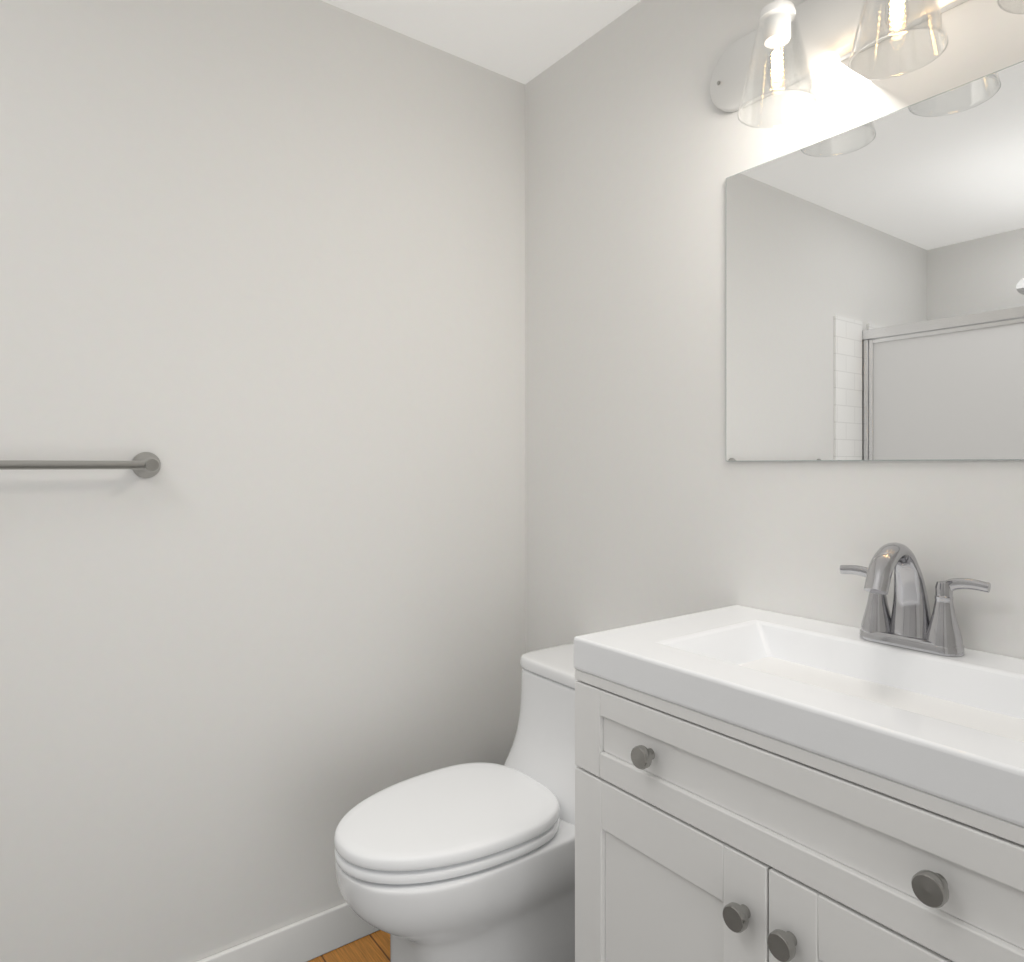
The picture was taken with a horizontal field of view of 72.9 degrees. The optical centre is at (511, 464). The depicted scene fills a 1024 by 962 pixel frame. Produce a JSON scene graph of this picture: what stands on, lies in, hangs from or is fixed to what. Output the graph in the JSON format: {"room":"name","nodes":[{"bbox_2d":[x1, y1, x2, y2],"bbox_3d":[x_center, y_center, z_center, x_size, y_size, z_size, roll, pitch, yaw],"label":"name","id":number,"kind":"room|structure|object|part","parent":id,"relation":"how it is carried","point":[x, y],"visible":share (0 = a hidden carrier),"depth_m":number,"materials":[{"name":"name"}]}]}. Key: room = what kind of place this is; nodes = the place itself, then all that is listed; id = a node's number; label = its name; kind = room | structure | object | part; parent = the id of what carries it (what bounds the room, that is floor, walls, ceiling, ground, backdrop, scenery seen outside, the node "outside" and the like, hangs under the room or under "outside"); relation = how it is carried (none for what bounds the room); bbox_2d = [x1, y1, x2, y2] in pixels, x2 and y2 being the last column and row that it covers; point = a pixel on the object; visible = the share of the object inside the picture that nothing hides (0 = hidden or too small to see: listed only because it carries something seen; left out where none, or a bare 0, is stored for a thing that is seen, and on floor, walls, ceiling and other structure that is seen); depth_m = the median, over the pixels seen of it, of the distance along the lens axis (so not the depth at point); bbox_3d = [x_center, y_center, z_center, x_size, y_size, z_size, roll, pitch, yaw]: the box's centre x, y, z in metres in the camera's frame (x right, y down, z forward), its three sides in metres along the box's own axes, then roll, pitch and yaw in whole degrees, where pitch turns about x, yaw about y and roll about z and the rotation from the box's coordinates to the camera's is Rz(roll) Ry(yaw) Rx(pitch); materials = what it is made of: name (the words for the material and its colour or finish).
{"room":"bathroom","nodes":[
{"label":"bathroom","id":0,"kind":"room"},
{"bbox_2d":[0,0,524,961],"bbox_3d":[-1.060,0.028,1.293,2.660,2.300,0.100,0,0,-37],"label":"wall","id":1,"kind":"structure","parent":0,"point":[262,298],"depth_m":1.56,"materials":[{"name":"paint"}]},
{"bbox_2d":[0,452,160,477],"bbox_3d":[-0.988,0.000,1.237,0.664,0.054,0.074,0,0,-37],"label":"towel rail","id":2,"kind":"object","parent":1,"relation":"attached to","point":[145,464],"visible":1,"depth_m":1.34,"materials":[{"name":"silver metal"}]},
{"bbox_3d":[-0.742,0.000,1.418,0.054,0.054,0.074,0,0,-37],"label":"post","id":3,"kind":"part","parent":2,"relation":"part of","materials":[{"name":"silver metal"}]},
{"bbox_2d":[196,902,378,961],"bbox_3d":[-0.444,1.128,1.233,1.740,0.100,0.730,0,0,-37],"label":"baseboard","id":4,"kind":"structure","parent":1,"relation":"attached to","point":[319,934],"depth_m":1.64,"materials":[{"name":"white wood"}]},
{"bbox_2d":[307,930,389,961],"bbox_3d":[-0.465,1.228,0.489,2.860,0.100,2.100,0,0,-37],"label":"floor","id":5,"kind":"structure","parent":0,"point":[374,947],"depth_m":1.68,"materials":[{"name":"brown wood"}]},
{"bbox_2d":[334,643,577,961],"bbox_3d":[-0.026,0.820,1.498,0.731,0.716,0.339,0,0,-37],"label":"toilet","id":6,"kind":"object","parent":5,"relation":"on","point":[470,862],"visible":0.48,"depth_m":1.36,"materials":[{"name":"white ceramic"}]},
{"bbox_3d":[-0.135,0.712,1.418,0.463,0.027,0.340,0,0,-37],"label":"lid","id":7,"kind":"part","parent":6,"relation":"part of","materials":[{"name":"white plastic"}]},
{"bbox_3d":[0.181,0.482,1.652,0.216,0.030,0.317,0,0,-37],"label":"tank lid","id":8,"kind":"part","parent":6,"relation":"part of","materials":[{"name":"white ceramic"}]},
{"bbox_2d":[574,542,1023,961],"bbox_3d":[0.499,0.650,1.016,0.482,1.056,0.746,0,0,-37],"label":"bathroom vanity","id":9,"kind":"object","parent":5,"relation":"on","point":[754,785],"visible":1,"depth_m":0.95,"materials":[{"name":"white wood"}]},
{"bbox_3d":[0.199,0.437,1.040,0.028,0.033,0.033,0,0,-37],"label":"knob","id":10,"kind":"part","parent":9,"relation":"part of","materials":[{"name":"silver metal"}]},
{"bbox_3d":[0.224,0.797,1.045,0.018,0.559,0.370,0,0,-37],"label":"door","id":11,"kind":"part","parent":9,"relation":"part of","materials":[{"name":"white wood"}]},
{"bbox_3d":[0.297,0.590,0.908,0.028,0.033,0.033,0,0,-37],"label":"knob","id":12,"kind":"part","parent":9,"relation":"part of","materials":[{"name":"silver metal"}]},
{"bbox_3d":[0.336,0.590,0.855,0.028,0.033,0.033,0,0,-37],"label":"knob","id":13,"kind":"part","parent":9,"relation":"part of","materials":[{"name":"silver metal"}]},
{"bbox_2d":[574,605,1023,871],"bbox_3d":[0.509,0.356,1.023,0.457,0.127,0.746,0,0,-37],"label":"countertop","id":14,"kind":"structure","parent":9,"relation":"on","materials":[{"name":"white ceramic"}]},
{"bbox_2d":[839,542,990,656],"bbox_3d":[0.612,0.207,1.099,0.163,0.170,0.227,0,0,-37],"label":"faucet","id":15,"kind":"object","parent":14,"relation":"on","point":[910,630],"depth_m":1.10,"materials":[{"name":"silver metal"}]},
{"bbox_3d":[0.446,0.797,0.745,0.018,0.559,0.370,0,0,-37],"label":"door","id":16,"kind":"part","parent":9,"relation":"part of","materials":[{"name":"white wood"}]},
{"bbox_3d":[0.437,0.437,0.719,0.028,0.033,0.033,0,0,-37],"label":"knob","id":17,"kind":"part","parent":9,"relation":"part of","materials":[{"name":"silver metal"}]},
{"bbox_2d":[321,0,640,83],"bbox_3d":[-0.465,-1.172,0.489,2.860,0.100,2.100,0,0,-37],"label":"ceiling","id":18,"kind":"structure","parent":0,"point":[524,41],"depth_m":1.76,"materials":[{"name":"paint"}]},
{"bbox_2d":[525,0,1023,658],"bbox_3d":[0.644,0.028,1.310,0.100,2.300,2.100,0,0,-37],"label":"wall","id":19,"kind":"structure","parent":0,"point":[645,500],"depth_m":1.58,"materials":[{"name":"paint"}]},
{"bbox_2d":[710,0,1023,128],"bbox_3d":[0.623,-0.841,1.104,0.178,0.392,0.868,0,0,-37],"label":"sconce","id":20,"kind":"object","parent":19,"relation":"attached to","point":[785,44],"visible":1,"depth_m":1.25,"materials":[{"name":"clear glass"}]},
{"bbox_2d":[758,0,796,48],"bbox_3d":[0.482,-0.810,1.260,0.064,0.080,0.064,0,0,-37],"label":"socket","id":21,"kind":"object","parent":20,"relation":"attached to","point":[777,17],"depth_m":1.24,"materials":[{"name":"silver metal"}]},
{"bbox_3d":[0.482,-0.728,1.260,0.138,0.167,0.138,0,0,-37],"label":"lamp shade","id":22,"kind":"part","parent":20,"relation":"part of","materials":[{"name":"clear glass"}]},
{"bbox_3d":[0.606,-0.728,1.092,0.138,0.167,0.138,0,0,-37],"label":"lamp shade","id":23,"kind":"part","parent":20,"relation":"part of","materials":[{"name":"clear glass"}]},
{"bbox_3d":[0.731,-0.728,0.924,0.138,0.167,0.138,0,0,-37],"label":"lamp shade","id":24,"kind":"part","parent":20,"relation":"part of","materials":[{"name":"clear glass"}]},
{"bbox_2d":[726,61,1023,460],"bbox_3d":[0.692,-0.308,1.155,0.005,0.602,0.793,0,0,-37],"label":"mirror","id":25,"kind":"object","parent":19,"relation":"attached to","point":[874,289],"visible":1,"depth_m":1.20,"materials":[{"name":"silver glass"}]}
]}

